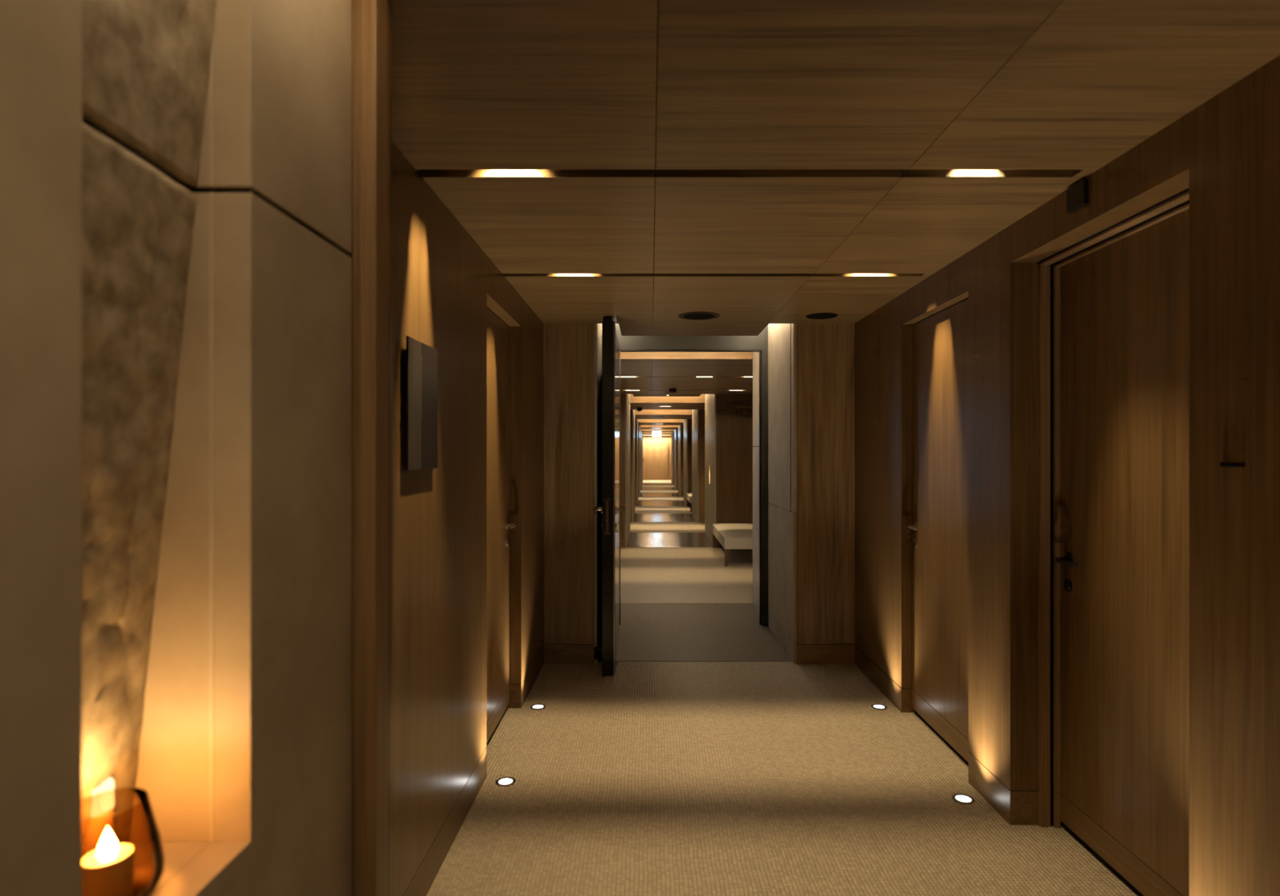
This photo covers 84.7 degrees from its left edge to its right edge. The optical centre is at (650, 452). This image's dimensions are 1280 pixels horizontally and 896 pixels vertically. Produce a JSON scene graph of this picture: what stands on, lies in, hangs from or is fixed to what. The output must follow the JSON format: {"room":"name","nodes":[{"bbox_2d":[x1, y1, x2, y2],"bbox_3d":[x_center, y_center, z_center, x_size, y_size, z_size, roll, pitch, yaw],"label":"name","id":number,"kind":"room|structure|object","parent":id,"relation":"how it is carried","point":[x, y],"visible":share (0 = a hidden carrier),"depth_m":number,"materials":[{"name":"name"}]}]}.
{"room":"hotel corridor","nodes":[
{"label":"hotel corridor","id":0,"kind":"room"},
{"bbox_2d":[0,0,351,895],"bbox_3d":[-0.930,0.191,0.031,0.739,2.720,2.662,0,0,0],"label":"wall","id":1,"kind":"structure","parent":0,"point":[175,175],"depth_m":1.01,"materials":[{"name":"beige stone"}]},
{"bbox_2d":[81,776,114,858],"bbox_3d":[-0.737,0.498,0.930,0.043,0.120,0.043,0,0,0],"label":"candle","id":2,"kind":"object","parent":1,"relation":"on","point":[102,802],"visible":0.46,"depth_m":0.92,"materials":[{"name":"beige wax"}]},
{"bbox_2d":[81,786,164,895],"bbox_3d":[-0.671,0.495,0.868,0.116,0.126,0.116,0,0,0],"label":"glass","id":3,"kind":"object","parent":1,"relation":"on","point":[157,849],"visible":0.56,"depth_m":0.88,"materials":[{"name":"brown glass"}]},
{"bbox_2d":[81,826,133,895],"bbox_3d":[-0.671,0.508,0.868,0.053,0.093,0.053,0,0,0],"label":"candle","id":4,"kind":"object","parent":3,"relation":"in","point":[108,869],"visible":0.98,"depth_m":0.86,"materials":[{"name":"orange wax"}]},
{"bbox_2d":[344,0,392,895],"bbox_3d":[-0.717,0.163,1.395,0.376,2.664,0.085,0,0,0],"label":"wall trim","id":5,"kind":"object","parent":1,"relation":"attached to","point":[371,255],"visible":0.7,"depth_m":1.36,"materials":[{"name":"brown wood"}]},
{"bbox_2d":[392,142,543,895],"bbox_3d":[-0.877,0.163,3.159,0.245,2.664,3.595,0,0,0],"label":"wall","id":6,"kind":"structure","parent":0,"point":[444,283],"depth_m":2.60,"materials":[{"name":"brown wood"}]},
{"bbox_2d":[406,335,437,470],"bbox_3d":[-0.744,-0.149,2.276,0.021,0.407,0.295,0,0,0],"label":"wall panel","id":7,"kind":"object","parent":6,"relation":"attached to","point":[421,358],"visible":1,"depth_m":2.25,"materials":[{"name":"black metal"}]},
{"bbox_2d":[403,644,543,895],"bbox_3d":[-0.877,1.423,3.159,0.245,0.145,3.595,0,0,0],"label":"baseboard","id":8,"kind":"structure","parent":6,"relation":"attached to","point":[420,884],"depth_m":2.75,"materials":[{"name":"brown wood"}]},
{"bbox_2d":[486,307,517,745],"bbox_3d":[-0.814,0.383,3.668,0.108,2.222,0.856,0,0,0],"label":"door","id":9,"kind":"structure","parent":6,"relation":"in","point":[498,523],"depth_m":3.76,"materials":[{"name":"brown wood"}]},
{"bbox_2d":[543,323,602,663],"bbox_3d":[-0.853,0.163,5.958,0.950,2.664,2.003,0,0,0],"label":"wall","id":10,"kind":"structure","parent":0,"point":[573,352],"depth_m":4.96,"materials":[{"name":"brown wood"}]},
{"bbox_2d":[592,317,626,675],"bbox_3d":[-0.281,0.292,5.351,0.228,2.373,1.370,0,0,0],"label":"door","id":11,"kind":"structure","parent":10,"relation":"in","point":[611,509],"depth_m":4.67,"materials":[{"name":"black wood"}]},
{"bbox_2d":[620,393,630,546],"bbox_3d":[-0.853,0.163,12.065,0.950,2.664,2.010,0,0,0],"label":"wall","id":12,"kind":"structure","parent":0,"point":[624,397],"depth_m":11.06,"materials":[{"name":"brown wood"}]},
{"bbox_2d":[630,408,635,521],"bbox_3d":[-0.853,0.163,16.105,0.950,2.664,2.090,0,0,0],"label":"wall","id":13,"kind":"structure","parent":0,"point":[632,411],"depth_m":15.06,"materials":[{"name":"brown wood"}]},
{"bbox_2d":[635,418,638,506],"bbox_3d":[-0.853,0.163,20.525,0.950,2.664,2.150,0,0,0],"label":"wall","id":14,"kind":"structure","parent":0,"point":[636,420],"depth_m":19.45,"materials":[{"name":"brown wood"}]},
{"bbox_2d":[638,425,639,496],"bbox_3d":[-0.853,0.163,24.825,0.950,2.664,2.150,0,0,0],"label":"wall","id":15,"kind":"structure","parent":0,"point":[638,425],"depth_m":23.78,"materials":[{"name":"brown wood"}]},
{"bbox_2d":[640,429,641,489],"bbox_3d":[-0.853,0.163,28.950,0.950,2.664,2.100,0,0,0],"label":"wall","id":16,"kind":"structure","parent":0,"point":[640,429],"depth_m":27.90,"materials":[{"name":"brown wood"}]},
{"bbox_2d":[641,431,642,484],"bbox_3d":[-0.853,0.163,33.150,0.950,2.664,2.100,0,0,0],"label":"wall","id":17,"kind":"structure","parent":0,"point":[642,432],"depth_m":32.10,"materials":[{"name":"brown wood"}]},
{"bbox_2d":[642,435,671,479],"bbox_3d":[0.550,0.161,38.050,2.700,2.660,0.100,0,0,0],"label":"wall","id":18,"kind":"structure","parent":0,"point":[645,437],"depth_m":38.00,"materials":[{"name":"brown wood"}]},
{"bbox_2d":[642,440,667,479],"bbox_3d":[0.230,0.436,37.965,1.400,2.110,0.070,0,0,0],"label":"door","id":19,"kind":"structure","parent":18,"relation":"in","point":[655,453],"depth_m":37.96,"materials":[{"name":"brown wood"}]},
{"bbox_2d":[671,431,674,484],"bbox_3d":[1.485,0.163,33.150,0.950,2.664,2.100,0,0,0],"label":"wall","id":20,"kind":"structure","parent":0,"point":[672,433],"depth_m":32.10,"materials":[{"name":"brown wood"}]},
{"bbox_2d":[674,429,678,489],"bbox_3d":[1.485,0.163,28.950,0.950,2.664,2.100,0,0,0],"label":"wall","id":21,"kind":"structure","parent":0,"point":[676,431],"depth_m":27.90,"materials":[{"name":"brown wood"}]},
{"bbox_2d":[678,425,683,496],"bbox_3d":[1.485,0.163,24.825,0.950,2.664,2.150,0,0,0],"label":"wall","id":22,"kind":"structure","parent":0,"point":[680,427],"depth_m":23.75,"materials":[{"name":"brown wood"}]},
{"bbox_2d":[683,418,692,506],"bbox_3d":[1.485,0.163,20.525,0.950,2.664,2.150,0,0,0],"label":"wall","id":23,"kind":"structure","parent":0,"point":[687,423],"depth_m":19.45,"materials":[{"name":"brown wood"}]},
{"bbox_2d":[692,408,704,521],"bbox_3d":[1.485,0.163,16.105,0.950,2.664,2.090,0,0,0],"label":"wall","id":24,"kind":"structure","parent":0,"point":[698,415],"depth_m":15.06,"materials":[{"name":"brown wood"}]},
{"bbox_2d":[704,393,752,546],"bbox_3d":[1.485,0.163,12.065,0.950,2.664,2.010,0,0,0],"label":"wall","id":25,"kind":"structure","parent":0,"point":[728,417],"depth_m":11.06,"materials":[{"name":"brown wood"}]},
{"bbox_2d":[426,480,1137,895],"bbox_3d":[0.400,1.521,18.350,3.400,0.060,39.300,0,0,0],"label":"floor","id":26,"kind":"structure","parent":0,"point":[646,778],"depth_m":3.19,"materials":[{"name":"carpet"}]},
{"bbox_2d":[495,776,515,786],"bbox_3d":[-0.657,1.492,3.184,0.089,0.009,0.089,0,0,0],"label":"uplight","id":27,"kind":"object","parent":26,"relation":"on","point":[504,780],"visible":1,"depth_m":3.18,"materials":[{"name":"glass"}]},
{"bbox_2d":[530,703,546,710],"bbox_3d":[-0.660,1.492,4.120,0.089,0.009,0.089,0,0,0],"label":"uplight","id":28,"kind":"object","parent":26,"relation":"on","point":[535,706],"visible":1,"depth_m":4.12,"materials":[{"name":"metal"}]},
{"bbox_2d":[686,492,692,511],"bbox_3d":[1.302,1.291,18.450,0.635,0.401,1.900,0,0,0],"label":"bench","id":29,"kind":"object","parent":26,"relation":"on","point":[689,495],"visible":0.36,"depth_m":18.12,"materials":[{"name":"beige leather"}]},
{"bbox_2d":[686,492,692,502],"bbox_3d":[1.302,1.178,18.450,0.635,0.175,1.900,0,0,0],"label":"cushion","id":30,"kind":"object","parent":29,"relation":"on","point":[689,495],"depth_m":18.22,"materials":[{"name":"beige fabric"}]},
{"bbox_2d":[712,523,752,566],"bbox_3d":[1.294,1.291,10.108,0.652,0.401,1.843,0,0,0],"label":"bench","id":31,"kind":"object","parent":26,"relation":"on","point":[731,535],"visible":0.64,"depth_m":9.45,"materials":[{"name":"beige fabric"}]},
{"bbox_2d":[712,523,752,548],"bbox_3d":[1.294,1.178,10.108,0.652,0.175,1.843,0,0,0],"label":"cushion","id":32,"kind":"object","parent":31,"relation":"on","point":[731,535],"depth_m":9.52,"materials":[{"name":"beige fabric"}]},
{"bbox_2d":[871,703,887,709],"bbox_3d":[1.340,1.492,4.120,0.089,0.009,0.089,0,0,0],"label":"uplight","id":33,"kind":"object","parent":26,"relation":"on","point":[878,706],"visible":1,"depth_m":4.12,"materials":[{"name":"metal"}]},
{"bbox_2d":[951,793,974,804],"bbox_3d":[1.347,1.492,3.025,0.089,0.009,0.089,0,0,0],"label":"uplight","id":34,"kind":"object","parent":26,"relation":"on","point":[963,798],"visible":1,"depth_m":3.02,"materials":[{"name":"glass"}]},
{"bbox_2d":[752,323,854,663],"bbox_3d":[1.485,0.163,5.958,0.950,2.664,2.003,0,0,0],"label":"wall","id":35,"kind":"structure","parent":0,"point":[811,366],"depth_m":4.96,"materials":[{"name":"brown wood"}]},
{"bbox_2d":[614,323,768,625],"bbox_3d":[0.316,0.161,6.085,1.388,2.660,0.080,0,0,0],"label":"door frame","id":36,"kind":"structure","parent":35,"relation":"attached to","point":[759,343],"depth_m":6.04,"materials":[{"name":"grey metal"}]},
{"bbox_2d":[387,0,1279,435],"bbox_3d":[0.400,-1.064,19.681,3.400,0.310,36.638,0,0,0],"label":"ceiling","id":37,"kind":"structure","parent":0,"point":[739,161],"depth_m":1.99,"materials":[{"name":"brown wood"}]},
{"bbox_2d":[483,169,542,177],"bbox_3d":[-0.455,-0.995,2.291,0.196,0.169,0.059,0,0,0],"label":"recessed light","id":38,"kind":"object","parent":37,"relation":"in","point":[491,173],"visible":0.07,"depth_m":2.32,"materials":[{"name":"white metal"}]},
{"bbox_2d":[555,273,593,275],"bbox_3d":[-0.392,-0.995,3.602,0.196,0.169,0.059,0,0,0],"label":"recessed light","id":39,"kind":"object","parent":37,"relation":"in","point":[557,274],"visible":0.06,"depth_m":3.63,"materials":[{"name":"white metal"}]},
{"bbox_2d":[652,431,661,437],"bbox_3d":[0.268,-0.783,31.000,0.395,0.279,0.068,0,0,0],"label":"exit sign","id":40,"kind":"object","parent":37,"relation":"hanging from","point":[655,433],"visible":1,"depth_m":30.98,"materials":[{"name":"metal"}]},
{"bbox_2d":[668,387,676,392],"bbox_3d":[0.320,-0.889,10.150,0.110,0.064,0.110,0,0,0],"label":"smoke detector","id":41,"kind":"object","parent":37,"relation":"attached to","point":[672,389],"visible":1,"depth_m":10.11,"materials":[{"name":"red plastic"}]},
{"bbox_2d":[678,311,719,319],"bbox_3d":[0.323,-0.906,4.675,0.274,0.006,0.274,0,0,0],"label":"ceiling speaker","id":42,"kind":"object","parent":37,"relation":"attached to","point":[690,315],"visible":1,"depth_m":4.66},
{"bbox_2d":[683,313,715,319],"bbox_3d":[0.323,-0.908,4.675,0.207,0.002,0.207,0,0,-41],"label":"grille","id":43,"kind":"object","parent":42,"relation":"attached to","point":[686,316],"depth_m":4.69,"materials":[{"name":"black metal"}]},
{"bbox_2d":[805,312,837,319],"bbox_3d":[1.139,-0.907,4.675,0.208,0.004,0.208,0,0,0],"label":"ceiling speaker","id":44,"kind":"object","parent":37,"relation":"attached to","point":[818,315],"visible":1,"depth_m":4.66},
{"bbox_2d":[851,273,888,275],"bbox_3d":[1.135,-0.995,3.602,0.196,0.169,0.059,0,0,0],"label":"recessed light","id":45,"kind":"object","parent":37,"relation":"in","point":[852,274],"visible":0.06,"depth_m":3.63,"materials":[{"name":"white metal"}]},
{"bbox_2d":[946,169,1004,177],"bbox_3d":[1.073,-0.995,2.291,0.196,0.169,0.059,0,0,0],"label":"recessed light","id":46,"kind":"object","parent":37,"relation":"in","point":[954,173],"visible":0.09,"depth_m":2.32,"materials":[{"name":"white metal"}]},
{"bbox_2d":[854,55,1279,895],"bbox_3d":[1.720,0.163,1.829,0.560,2.664,6.257,0,0,0],"label":"wall","id":47,"kind":"structure","parent":0,"point":[1226,149],"depth_m":1.86,"materials":[{"name":"brown wood"}]},
{"bbox_2d":[905,298,968,765],"bbox_3d":[1.489,0.385,3.607,0.108,2.219,0.841,0,0,0],"label":"door","id":48,"kind":"structure","parent":47,"relation":"in","point":[939,526],"depth_m":3.62,"materials":[{"name":"brown wood"}]},
{"bbox_2d":[854,644,1038,825],"bbox_3d":[1.720,1.423,1.829,0.560,0.145,6.257,0,0,0],"label":"baseboard","id":49,"kind":"structure","parent":47,"relation":"attached to","point":[1018,807],"depth_m":3.02,"materials":[{"name":"brown wood"}]},
{"bbox_2d":[1066,178,1088,213],"bbox_3d":[1.433,-0.859,2.361,0.015,0.082,0.099,0,0,0],"label":"sensor","id":50,"kind":"object","parent":47,"relation":"attached to","point":[1077,196],"visible":1,"depth_m":2.35,"materials":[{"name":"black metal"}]},
{"bbox_2d":[1036,187,1189,895],"bbox_3d":[1.633,0.368,2.346,0.175,2.254,0.936,0,0,0],"label":"door","id":51,"kind":"structure","parent":47,"relation":"in","point":[1113,315],"depth_m":2.45,"materials":[{"name":"brown wood"}]},
{"bbox_2d":[1219,462,1244,466],"bbox_3d":[1.437,0.030,1.736,0.007,0.012,0.068,0,0,0],"label":"card slot","id":52,"kind":"object","parent":47,"relation":"attached to","point":[1221,464],"visible":1,"depth_m":1.73,"materials":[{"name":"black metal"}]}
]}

